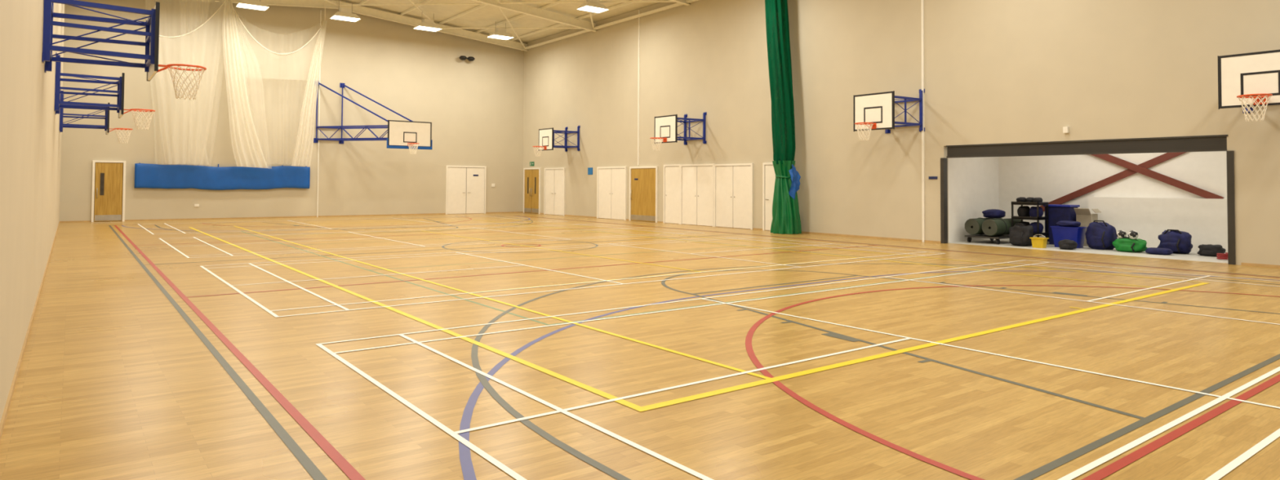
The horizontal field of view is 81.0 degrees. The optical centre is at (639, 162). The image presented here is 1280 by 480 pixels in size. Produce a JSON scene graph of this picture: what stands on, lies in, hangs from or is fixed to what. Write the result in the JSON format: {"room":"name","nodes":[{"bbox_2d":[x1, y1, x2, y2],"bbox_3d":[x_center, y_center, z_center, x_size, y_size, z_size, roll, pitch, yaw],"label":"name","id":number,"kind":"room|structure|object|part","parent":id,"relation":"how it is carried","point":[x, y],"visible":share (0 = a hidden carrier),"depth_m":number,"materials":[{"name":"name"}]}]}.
{"room":"sports hall","nodes":[
{"label":"sports hall","id":0,"kind":"room"},
{"bbox_2d":[0,0,65,422],"bbox_3d":[-9.517,-2.441,11.961,0.200,8.420,35.840,1,-2,-37],"label":"wall","id":1,"kind":"structure","parent":0,"point":[30,136],"depth_m":6.06,"materials":[{"name":"beige paint"}]},
{"bbox_2d":[0,221,59,440],"bbox_3d":[-9.455,1.744,11.914,0.015,0.050,35.840,1,-2,-37],"label":"baseboard","id":2,"kind":"structure","parent":1,"relation":"attached to","point":[5,413],"depth_m":6.04,"materials":[{"name":"brown wood"}]},
{"bbox_2d":[59,88,133,143],"bbox_3d":[-16.215,-1.344,22.397,1.770,1.472,1.216,1,-2,-37],"label":"basketball hoop","id":3,"kind":"object","parent":1,"relation":"attached to","point":[106,126],"visible":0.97,"depth_m":22.16,"materials":[{"name":"blue metal"}]},
{"bbox_2d":[54,53,155,129],"bbox_3d":[-11.543,-1.482,16.239,1.770,1.472,1.216,1,-2,-37],"label":"basketball hoop","id":4,"kind":"object","parent":1,"relation":"attached to","point":[120,109],"visible":0.99,"depth_m":16.00,"materials":[{"name":"blue metal"}]},
{"bbox_2d":[42,0,206,99],"bbox_3d":[-6.727,-1.624,9.891,1.770,1.472,1.216,1,-2,-37],"label":"basketball hoop","id":5,"kind":"object","parent":1,"relation":"attached to","point":[151,65],"visible":1,"depth_m":9.66,"materials":[{"name":"blue metal"}]},
{"bbox_2d":[159,0,327,168],"bbox_3d":[-15.518,-3.332,29.056,6.250,7.087,0.604,1,-2,-37],"label":"net","id":6,"kind":"object","parent":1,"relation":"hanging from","point":[246,148],"visible":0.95,"depth_m":28.94,"materials":[{"name":"white fabric"}]},
{"bbox_3d":[-15.222,-3.059,28.963,1.680,6.500,0.117,1,-2,-37],"label":"netting panel","id":7,"kind":"part","parent":6,"relation":"part of","materials":[{"name":"white fabric"}]},
{"bbox_3d":[-13.408,-2.860,30.396,1.250,6.000,0.119,1,-2,-37],"label":"netting panel","id":8,"kind":"part","parent":6,"relation":"part of","materials":[{"name":"white fabric"}]},
{"bbox_2d":[181,0,528,51],"bbox_3d":[-12.805,-6.275,31.622,18.136,1.124,0.160,1,-2,-37],"label":"beam","id":9,"kind":"structure","parent":1,"relation":"attached to","point":[360,10],"depth_m":32.80,"materials":[{"name":"beige metal"}]},
{"bbox_2d":[471,0,596,31],"bbox_3d":[-9.119,-6.384,26.763,18.136,1.124,0.160,1,-2,-37],"label":"beam","id":10,"kind":"structure","parent":1,"relation":"attached to","point":[521,8],"depth_m":30.61,"materials":[{"name":"beige metal"}]},
{"bbox_2d":[669,0,689,5],"bbox_3d":[-5.432,-6.493,21.904,18.136,1.124,0.160,1,-2,-37],"label":"beam","id":11,"kind":"structure","parent":1,"relation":"attached to","point":[681,2],"depth_m":27.13,"materials":[{"name":"beige paint"}]},
{"bbox_2d":[59,0,524,221],"bbox_3d":[-13.093,-2.328,31.867,18.550,9.220,0.200,1,-2,-37],"label":"wall","id":12,"kind":"structure","parent":0,"point":[474,109],"depth_m":31.02,"materials":[{"name":"beige paint"}]},
{"bbox_2d":[91,160,125,222],"bbox_3d":[-19.145,1.018,27.011,0.980,2.200,0.102,1,-2,-37],"label":"door","id":13,"kind":"structure","parent":12,"relation":"in","point":[108,177],"depth_m":27.01,"materials":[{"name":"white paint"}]},
{"bbox_3d":[-19.308,0.764,26.903,0.120,0.800,0.006,1,-2,-37],"label":"vision panel","id":14,"kind":"part","parent":13,"relation":"part of","materials":[{"name":"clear glass"}]},
{"bbox_3d":[-19.309,0.764,26.904,0.160,0.840,0.004,1,-2,-37],"label":"panel trim","id":15,"kind":"part","parent":13,"relation":"part of","materials":[{"name":"brown wood"}]},
{"bbox_3d":[-19.156,1.978,26.992,0.780,0.200,0.006,1,-2,-37],"label":"kick plate","id":16,"kind":"part","parent":13,"relation":"part of","materials":[{"name":"metal"}]},
{"bbox_2d":[134,162,310,190],"bbox_3d":[-16.107,0.561,29.262,6.020,1.010,0.201,1,-2,-37],"label":"mat","id":17,"kind":"object","parent":12,"relation":"hanging from","point":[146,175],"visible":0.94,"depth_m":29.04,"materials":[{"name":"blue plastic"}]},
{"bbox_2d":[235,0,269,10],"bbox_3d":[-14.273,-6.075,27.616,1.000,0.690,0.720,1,-2,-37],"label":"light","id":18,"kind":"object","parent":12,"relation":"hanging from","point":[251,4],"visible":1,"depth_m":27.48,"materials":[{"name":"white paint"}]},
{"bbox_2d":[59,211,522,222],"bbox_3d":[-13.055,2.253,31.658,18.150,0.050,0.015,1,-2,-37],"label":"baseboard","id":19,"kind":"structure","parent":12,"relation":"attached to","point":[511,211],"depth_m":30.34,"materials":[{"name":"brown wood"}]},
{"bbox_2d":[316,9,321,217],"bbox_3d":[-13.460,-2.082,31.439,0.040,8.700,0.030,1,-2,-37],"label":"trim","id":20,"kind":"structure","parent":12,"relation":"attached to","point":[320,10],"depth_m":31.40,"materials":[{"name":"white paint"}]},
{"bbox_2d":[329,0,360,22],"bbox_3d":[-11.599,-6.009,29.518,1.000,0.690,0.720,1,-2,-37],"label":"light","id":21,"kind":"object","parent":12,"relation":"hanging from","point":[344,14],"visible":1,"depth_m":29.39,"materials":[{"name":"white paint"}]},
{"bbox_2d":[313,80,432,154],"bbox_3d":[-11.182,-1.887,31.062,4.904,3.082,1.437,0,-2,10],"label":"basketball hoop","id":22,"kind":"object","parent":12,"relation":"attached to","point":[411,135],"visible":0.99,"depth_m":30.87,"materials":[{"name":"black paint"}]},
{"bbox_2d":[413,13,442,31],"bbox_3d":[-8.887,-5.943,31.385,1.000,0.690,0.720,1,-2,-37],"label":"light","id":23,"kind":"object","parent":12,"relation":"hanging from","point":[427,24],"visible":1,"depth_m":31.23,"materials":[{"name":"white paint"}]},
{"bbox_2d":[445,165,486,214],"bbox_3d":[-8.185,1.274,35.327,2.000,2.260,0.091,1,-2,-37],"label":"door","id":24,"kind":"structure","parent":12,"relation":"in","point":[465,193],"depth_m":35.31,"materials":[{"name":"white paint"}]},
{"bbox_2d":[458,55,475,61],"bbox_3d":[-8.156,-4.900,35.253,0.760,0.200,0.456,1,-2,-37],"label":"loudspeaker","id":25,"kind":"object","parent":12,"relation":"attached to","point":[461,57],"visible":1,"depth_m":35.16,"materials":[{"name":"black plastic"}]},
{"bbox_2d":[358,0,641,40],"bbox_3d":[-2.168,-6.802,17.633,16.440,0.744,35.840,1,-2,-37],"label":"beam","id":26,"kind":"structure","parent":12,"relation":"attached to","point":[363,2],"depth_m":32.09,"materials":[{"name":"beige metal"}]},
{"bbox_2d":[486,22,514,39],"bbox_3d":[-6.163,-5.881,33.137,1.000,0.690,0.720,1,-2,-37],"label":"light","id":27,"kind":"object","parent":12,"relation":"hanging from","point":[500,33],"visible":1,"depth_m":33.00,"materials":[{"name":"white paint"}]},
{"bbox_2d":[324,0,698,49],"bbox_3d":[-0.408,-6.492,18.962,13.558,0.898,35.840,1,-2,-37],"label":"beam","id":28,"kind":"structure","parent":12,"relation":"attached to","point":[674,5],"depth_m":30.65,"materials":[{"name":"beige metal"}]},
{"bbox_2d":[576,0,608,13],"bbox_3d":[-1.742,-6.001,27.706,1.000,0.690,0.720,1,-2,-37],"label":"light","id":29,"kind":"object","parent":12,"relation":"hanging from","point":[593,6],"visible":1,"depth_m":27.56,"materials":[{"name":"white paint"}]},
{"bbox_2d":[337,0,666,43],"bbox_3d":[-2.179,-6.909,17.627,18.550,0.900,35.840,1,-2,-37],"label":"ceiling","id":30,"kind":"structure","parent":0,"point":[487,15],"depth_m":32.30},
{"bbox_2d":[0,212,1279,479],"bbox_3d":[-1.096,2.038,18.374,21.550,0.105,36.040,1,-2,-37],"label":"floor","id":31,"kind":"structure","parent":0,"point":[486,346],"depth_m":6.48,"materials":[{"name":"brown wood"}]},
{"bbox_2d":[764,0,801,234],"bbox_3d":[4.328,-2.036,22.985,0.851,8.340,1.262,2,-2,-41],"label":"curtain","id":32,"kind":"object","parent":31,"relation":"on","point":[785,207],"visible":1,"depth_m":22.70,"materials":[{"name":"green fabric"}]},
{"bbox_2d":[964,234,1008,244],"bbox_3d":[9.300,1.991,19.645,1.350,0.183,0.900,1,-2,-37],"label":"trolley","id":33,"kind":"object","parent":31,"relation":"on","point":[996,237],"visible":0.65,"depth_m":19.26,"materials":[{"name":"grey metal"}]},
{"bbox_2d":[964,217,1002,235],"bbox_3d":[9.145,1.669,19.830,1.386,0.451,0.451,1,-2,-37],"label":"rolled mat","id":34,"kind":"object","parent":33,"relation":"on","point":[972,226],"visible":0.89,"depth_m":19.42,"materials":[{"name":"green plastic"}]},
{"bbox_2d":[982,208,1005,217],"bbox_3d":[9.314,1.333,19.701,0.496,0.226,0.517,1,-2,-37],"label":"bag","id":35,"kind":"object","parent":34,"relation":"on","point":[991,213],"visible":0.99,"depth_m":19.52,"materials":[{"name":"blue fabric"}]},
{"bbox_2d":[982,217,1021,235],"bbox_3d":[9.429,1.660,19.456,1.386,0.451,0.451,1,-2,-37],"label":"rolled mat","id":36,"kind":"object","parent":33,"relation":"on","point":[998,227],"visible":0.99,"depth_m":19.09,"materials":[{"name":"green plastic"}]},
{"bbox_2d":[1008,223,1033,246],"bbox_3d":[9.451,1.779,18.573,0.538,0.555,0.535,1,-2,-37],"label":"bag","id":37,"kind":"object","parent":31,"relation":"on","point":[1019,235],"visible":1,"depth_m":18.42,"materials":[{"name":"black fabric"}]},
{"bbox_2d":[1011,201,1049,244],"bbox_3d":[9.965,1.535,19.156,0.540,1.080,0.720,1,-2,-37],"label":"storage shelf","id":38,"kind":"object","parent":31,"relation":"on","point":[1037,218],"visible":0.55,"depth_m":18.96,"materials":[{"name":"black plastic"}]},
{"bbox_3d":[9.573,1.511,19.261,0.035,0.970,0.035,1,-2,-37],"label":"post","id":39,"kind":"part","parent":38,"relation":"part of","materials":[{"name":"black plastic"}]},
{"bbox_2d":[1016,196,1026,201],"bbox_3d":[9.829,0.959,19.318,0.308,0.155,0.181,1,-2,-37],"label":"helmet","id":40,"kind":"object","parent":38,"relation":"on","point":[1021,198],"visible":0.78,"depth_m":19.23,"materials":[{"name":"black plastic"}]},
{"bbox_2d":[1017,205,1030,216],"bbox_3d":[9.893,1.257,19.292,0.381,0.298,0.262,1,-2,-37],"label":"bag","id":41,"kind":"object","parent":38,"relation":"on","point":[1024,211],"visible":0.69,"depth_m":19.17,"materials":[{"name":"black fabric"}]},
{"bbox_2d":[1017,221,1030,226],"bbox_3d":[9.885,1.657,19.280,0.377,0.299,0.265,1,-2,-37],"label":"bag","id":42,"kind":"object","parent":38,"relation":"on","point":[1024,223],"visible":0.42,"depth_m":19.19,"materials":[{"name":"black fabric"}]},
{"bbox_2d":[1025,197,1034,201],"bbox_3d":[10.009,0.958,19.204,0.304,0.152,0.179,1,-2,-37],"label":"helmet","id":43,"kind":"object","parent":38,"relation":"on","point":[1028,199],"visible":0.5,"depth_m":19.11,"materials":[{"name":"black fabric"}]},
{"bbox_2d":[1011,201,1048,205],"bbox_3d":[9.968,1.035,19.169,0.540,0.080,0.680,1,-2,-37],"label":"shelf","id":44,"kind":"object","parent":38,"relation":"attached to","point":[1021,203],"depth_m":18.97,"materials":[{"name":"black metal"}]},
{"bbox_2d":[1011,216,1048,220],"bbox_3d":[9.966,1.405,19.159,0.540,0.080,0.680,1,-2,-37],"label":"shelf","id":45,"kind":"object","parent":38,"relation":"attached to","point":[1037,218],"depth_m":18.96,"materials":[{"name":"black metal"}]},
{"bbox_2d":[1029,206,1043,217],"bbox_3d":[10.075,1.254,19.058,0.358,0.294,0.271,1,-2,-37],"label":"bag","id":46,"kind":"object","parent":38,"relation":"on","point":[1033,211],"visible":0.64,"depth_m":18.96,"materials":[{"name":"blue fabric"}]},
{"bbox_2d":[1029,222,1043,232],"bbox_3d":[10.072,1.651,19.048,0.377,0.300,0.272,1,-2,-37],"label":"bag","id":47,"kind":"object","parent":38,"relation":"on","point":[1033,224],"visible":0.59,"depth_m":18.92,"materials":[{"name":"blue fabric"}]},
{"bbox_2d":[1032,197,1042,202],"bbox_3d":[10.091,0.954,19.013,0.311,0.152,0.184,1,-2,-37],"label":"helmet","id":48,"kind":"object","parent":38,"relation":"on","point":[1035,199],"visible":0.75,"depth_m":18.93,"materials":[{"name":"black plastic"}]},
{"bbox_3d":[9.959,1.499,18.751,0.035,0.970,0.035,1,-2,-37],"label":"post","id":49,"kind":"part","parent":38,"relation":"part of","materials":[{"name":"black plastic"}]},
{"bbox_2d":[1032,232,1048,235],"bbox_3d":[9.963,1.805,19.149,0.540,0.080,0.680,1,-2,-37],"label":"shelf","id":50,"kind":"object","parent":38,"relation":"attached to","point":[1034,233],"depth_m":18.82,"materials":[{"name":"black metal"}]},
{"bbox_3d":[10.358,1.510,19.053,0.035,0.970,0.035,1,-2,-37],"label":"post","id":51,"kind":"part","parent":38,"relation":"part of","materials":[{"name":"black plastic"}]},
{"bbox_2d":[1029,234,1048,248],"bbox_3d":[9.611,1.883,18.038,0.278,0.320,0.370,1,-2,-37],"label":"bucket","id":52,"kind":"object","parent":31,"relation":"on","point":[1037,242],"visible":1,"depth_m":17.96,"materials":[{"name":"yellow plastic"}]},
{"bbox_2d":[1043,204,1079,244],"bbox_3d":[10.723,1.572,19.065,0.540,1.010,0.660,1,-2,-37],"label":"storage box","id":53,"kind":"object","parent":31,"relation":"on","point":[1056,212],"visible":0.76,"depth_m":18.92,"materials":[{"name":"blue plastic"}]},
{"bbox_3d":[10.726,1.092,19.078,0.540,0.050,0.660,1,-2,-37],"label":"lid","id":54,"kind":"part","parent":53,"relation":"part of","materials":[{"name":"blue plastic"}]},
{"bbox_2d":[1057,239,1077,249],"bbox_3d":[10.047,1.919,17.621,0.342,0.232,0.408,1,-2,-37],"label":"bag","id":55,"kind":"object","parent":31,"relation":"on","point":[1065,244],"visible":1,"depth_m":17.51,"materials":[{"name":"black fabric"}]},
{"bbox_2d":[1049,226,1087,248],"bbox_3d":[10.420,1.803,18.215,0.540,0.500,0.720,1,-2,-37],"label":"tub","id":56,"kind":"object","parent":31,"relation":"on","point":[1077,234],"visible":0.65,"depth_m":18.03,"materials":[{"name":"blue plastic"}]},
{"bbox_2d":[1056,220,1080,226],"bbox_3d":[10.424,1.481,18.223,0.408,0.144,0.520,1,-2,-37],"label":"bag","id":57,"kind":"object","parent":56,"relation":"in","point":[1064,223],"visible":1,"depth_m":18.08,"materials":[{"name":"blue fabric"}]},
{"bbox_2d":[1074,208,1101,246],"bbox_3d":[11.113,1.596,18.603,0.497,0.942,0.446,1,-2,-37],"label":"cardboard box","id":58,"kind":"object","parent":31,"relation":"on","point":[1083,215],"visible":0.59,"depth_m":18.54,"materials":[{"name":"beige cardboard"}]},
{"bbox_2d":[1084,220,1117,249],"bbox_3d":[10.909,1.700,17.721,0.518,0.684,0.656,1,-2,-37],"label":"backpack","id":59,"kind":"object","parent":31,"relation":"on","point":[1101,235],"visible":0.99,"depth_m":17.57,"materials":[{"name":"blue fabric"}]},
{"bbox_2d":[1111,236,1147,252],"bbox_3d":[11.187,1.857,17.097,0.570,0.340,0.681,1,-2,-37],"label":"bag","id":60,"kind":"object","parent":31,"relation":"on","point":[1126,244],"visible":1,"depth_m":16.93,"materials":[{"name":"green fabric"}]},
{"bbox_2d":[1116,230,1126,238],"bbox_3d":[11.059,1.647,17.208,0.204,0.204,0.205,1,-2,-37],"label":"football","id":61,"kind":"object","parent":60,"relation":"in","point":[1120,233],"visible":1,"depth_m":17.15,"materials":[{"name":"white leather"}]},
{"bbox_2d":[1128,230,1138,239],"bbox_3d":[11.161,1.631,16.959,0.204,0.204,0.205,1,-2,-37],"label":"football","id":62,"kind":"object","parent":60,"relation":"in","point":[1132,234],"visible":1,"depth_m":16.89,"materials":[{"name":"white leather"}]},
{"bbox_2d":[1145,247,1173,254],"bbox_3d":[11.417,1.941,16.482,0.369,0.143,0.501,1,-2,-37],"label":"bag","id":63,"kind":"object","parent":31,"relation":"on","point":[1155,251],"visible":1,"depth_m":16.36,"materials":[{"name":"blue fabric"}]},
{"bbox_2d":[1157,229,1192,253],"bbox_3d":[11.986,1.757,16.784,0.560,0.533,0.668,1,-2,-37],"label":"bag","id":64,"kind":"object","parent":31,"relation":"on","point":[1180,242],"visible":0.8,"depth_m":16.61,"materials":[{"name":"blue fabric"}]},
{"bbox_2d":[1197,244,1226,256],"bbox_3d":[12.324,1.885,16.175,0.434,0.248,0.478,1,-2,-37],"label":"bag","id":65,"kind":"object","parent":31,"relation":"on","point":[1209,250],"visible":0.89,"depth_m":16.05,"materials":[{"name":"black fabric"}]},
{"bbox_2d":[1216,252,1227,259],"bbox_3d":[11.973,1.909,15.336,0.279,0.139,0.281,1,-2,-37],"label":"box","id":66,"kind":"object","parent":31,"relation":"on","point":[1220,255],"visible":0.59,"depth_m":15.30,"materials":[{"name":"red plastic"}]},
{"bbox_2d":[522,0,1279,265],"bbox_3d":[5.104,-2.060,23.043,0.200,8.420,35.840,1,-2,-37],"label":"wall","id":67,"kind":"structure","parent":0,"point":[996,71],"depth_m":20.39,"materials":[{"name":"beige paint"}]},
{"bbox_2d":[523,167,540,213],"bbox_3d":[-5.265,1.348,36.355,0.102,2.200,1.600,1,-2,-37],"label":"door","id":68,"kind":"structure","parent":67,"relation":"in","point":[531,176],"depth_m":36.34,"materials":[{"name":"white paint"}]},
{"bbox_3d":[-5.485,2.315,36.625,0.006,0.200,0.670,1,-2,-37],"label":"kick plate","id":69,"kind":"part","parent":68,"relation":"part of","materials":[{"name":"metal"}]},
{"bbox_3d":[-5.478,1.105,36.657,0.006,0.800,0.120,1,-2,-37],"label":"vision panel","id":70,"kind":"part","parent":68,"relation":"part of","materials":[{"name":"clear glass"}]},
{"bbox_3d":[-5.044,2.302,36.043,0.006,0.200,0.670,1,-2,-37],"label":"kick plate","id":71,"kind":"part","parent":68,"relation":"part of","materials":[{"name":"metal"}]},
{"bbox_3d":[-5.037,1.092,36.075,0.006,0.800,0.120,1,-2,-37],"label":"vision panel","id":72,"kind":"part","parent":68,"relation":"part of","materials":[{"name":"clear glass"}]},
{"bbox_2d":[543,167,565,215],"bbox_3d":[-3.974,1.320,34.661,0.091,2.180,1.800,1,-2,-37],"label":"door","id":73,"kind":"structure","parent":67,"relation":"in","point":[554,178],"depth_m":34.64,"materials":[{"name":"white paint"}]},
{"bbox_2d":[532,125,580,156],"bbox_3d":[-3.810,-0.955,32.928,2.010,1.402,1.216,1,-2,-37],"label":"basketball hoop","id":74,"kind":"object","parent":67,"relation":"attached to","point":[546,136],"visible":1,"depth_m":32.76,"materials":[{"name":"black paint"}]},
{"bbox_2d":[587,167,592,174],"bbox_3d":[-2.145,0.358,32.341,0.020,0.300,0.360,1,-2,-37],"label":"notice sign","id":75,"kind":"object","parent":67,"relation":"attached to","point":[589,169],"visible":1,"depth_m":32.33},
{"bbox_2d":[596,166,626,220],"bbox_3d":[-1.181,1.244,31.006,0.060,2.170,2.070,1,-2,-37],"label":"door","id":76,"kind":"structure","parent":67,"relation":"in","point":[611,181],"depth_m":30.96,"materials":[{"name":"white paint"}]},
{"bbox_2d":[637,9,639,164],"bbox_3d":[-0.046,-2.987,29.678,0.030,6.170,0.060,1,-2,-37],"label":"trim","id":77,"kind":"structure","parent":67,"relation":"attached to","point":[638,10],"depth_m":29.67,"materials":[{"name":"white paint"}]},
{"bbox_2d":[629,165,657,222],"bbox_3d":[0.113,1.214,29.265,0.102,2.150,1.760,1,-2,-37],"label":"door","id":78,"kind":"structure","parent":67,"relation":"in","point":[643,191],"depth_m":29.23,"materials":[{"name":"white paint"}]},
{"bbox_3d":[0.114,2.149,29.244,0.006,0.200,1.560,1,-2,-37],"label":"kick plate","id":79,"kind":"part","parent":78,"relation":"part of","materials":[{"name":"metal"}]},
{"bbox_2d":[662,164,679,224],"bbox_3d":[1.199,1.158,27.868,0.060,2.200,0.980,1,-2,-37],"label":"door","id":80,"kind":"structure","parent":67,"relation":"in","point":[671,211],"depth_m":27.87,"materials":[{"name":"white paint"}]},
{"bbox_2d":[649,111,706,151],"bbox_3d":[1.188,-1.103,26.341,2.010,1.402,1.216,1,-2,-37],"label":"basketball hoop","id":81,"kind":"object","parent":67,"relation":"attached to","point":[665,126],"visible":1,"depth_m":26.12,"materials":[{"name":"black paint"}]},
{"bbox_2d":[680,163,715,226],"bbox_3d":[2.039,1.138,26.761,0.060,2.190,1.800,1,-2,-37],"label":"door","id":82,"kind":"structure","parent":67,"relation":"in","point":[696,180],"depth_m":26.75,"materials":[{"name":"white paint"}]},
{"bbox_2d":[713,163,753,229],"bbox_3d":[3.145,1.115,25.303,0.060,2.170,1.840,1,-2,-37],"label":"door","id":83,"kind":"structure","parent":67,"relation":"in","point":[733,203],"depth_m":25.25,"materials":[{"name":"white paint"}]},
{"bbox_2d":[762,162,775,230],"bbox_3d":[4.348,1.074,23.692,0.091,2.180,1.250,1,-2,-37],"label":"door","id":84,"kind":"structure","parent":67,"relation":"in","point":[768,171],"depth_m":24.03,"materials":[{"name":"white paint"}]},
{"bbox_2d":[853,88,924,140],"bbox_3d":[6.324,-1.254,19.570,2.010,1.402,1.216,1,-2,-37],"label":"basketball hoop","id":85,"kind":"object","parent":67,"relation":"attached to","point":[873,111],"visible":1,"depth_m":19.32,"materials":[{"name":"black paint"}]},
{"bbox_2d":[522,211,1279,267],"bbox_3d":[4.994,2.121,22.866,0.015,0.050,35.840,1,-2,-37],"label":"baseboard","id":86,"kind":"structure","parent":67,"relation":"attached to","point":[813,233],"depth_m":20.94,"materials":[{"name":"brown wood"}]},
{"bbox_2d":[920,0,924,241],"bbox_3d":[7.453,-2.110,19.755,0.030,8.370,0.060,1,-2,-37],"label":"trim","id":87,"kind":"structure","parent":67,"relation":"attached to","point":[922,1],"depth_m":19.71,"materials":[{"name":"white paint"}]},
{"bbox_2d":[928,176,937,178],"bbox_3d":[7.612,0.390,19.468,0.020,0.070,0.240,1,-2,-37],"label":"door sign","id":88,"kind":"object","parent":67,"relation":"attached to","point":[930,177],"visible":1,"depth_m":19.46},
{"bbox_2d":[1062,126,1069,133],"bbox_3d":[9.582,-0.740,16.858,0.080,0.140,0.100,1,-2,-37],"label":"sensor","id":89,"kind":"object","parent":67,"relation":"attached to","point":[1065,129],"visible":1,"depth_m":16.83,"materials":[{"name":"white paint"}]},
{"bbox_2d":[940,134,1235,264],"bbox_3d":[9.644,0.760,16.890,0.180,2.505,6.110,1,-2,-37],"label":"door frame","id":90,"kind":"structure","parent":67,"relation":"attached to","point":[1216,142],"depth_m":16.30,"materials":[{"name":"grey metal"}]},
{"bbox_3d":[7.825,0.971,19.284,0.180,2.190,0.090,1,-2,-37],"label":"guide rail","id":91,"kind":"part","parent":90,"relation":"part of","materials":[{"name":"grey metal"}]},
{"bbox_3d":[9.649,-0.198,16.884,0.100,0.040,5.840,1,-2,-37],"label":"rail","id":92,"kind":"part","parent":90,"relation":"part of","materials":[{"name":"grey metal"}]},
{"bbox_3d":[11.456,0.864,14.496,0.180,2.190,0.110,1,-2,-37],"label":"guide rail","id":93,"kind":"part","parent":90,"relation":"part of","materials":[{"name":"grey metal"}]},
{"bbox_2d":[1217,49,1279,121],"bbox_3d":[11.104,-1.396,13.269,2.010,1.402,1.216,1,-2,-37],"label":"basketball hoop","id":94,"kind":"object","parent":67,"relation":"attached to","point":[1246,81],"visible":1,"depth_m":13.12,"materials":[{"name":"black paint"}]},
{"bbox_2d":[947,156,999,242],"bbox_3d":[8.943,0.501,20.375,2.800,3.200,0.200,1,-2,-37],"label":"wall","id":95,"kind":"structure","parent":0,"point":[973,182],"depth_m":20.20,"materials":[{"name":"white paint"}]},
{"bbox_2d":[998,151,1226,239],"bbox_3d":[12.984,0.449,17.529,0.200,3.200,9.620,1,-2,-37],"label":"wall","id":96,"kind":"structure","parent":0,"point":[1050,178],"depth_m":19.16,"materials":[{"name":"white paint"}]},
{"bbox_2d":[1040,151,1186,211],"bbox_3d":[11.784,0.468,18.896,0.050,1.726,3.517,1,-2,-37],"label":"trim","id":97,"kind":"structure","parent":96,"relation":"attached to","point":[1166,156],"depth_m":18.80,"materials":[{"name":"red metal"}]},
{"bbox_2d":[1090,154,1223,199],"bbox_3d":[12.272,0.222,18.174,0.050,1.466,3.064,1,-2,-37],"label":"trim","id":98,"kind":"structure","parent":96,"relation":"attached to","point":[1202,193],"depth_m":17.93,"materials":[{"name":"red metal"}]},
{"bbox_2d":[1088,196,1227,253],"bbox_3d":[13.566,1.409,16.273,0.350,1.220,6.950,1,-2,-37],"label":"wall","id":99,"kind":"structure","parent":0,"point":[1206,220],"depth_m":17.60,"materials":[{"name":"white paint"}]}
]}

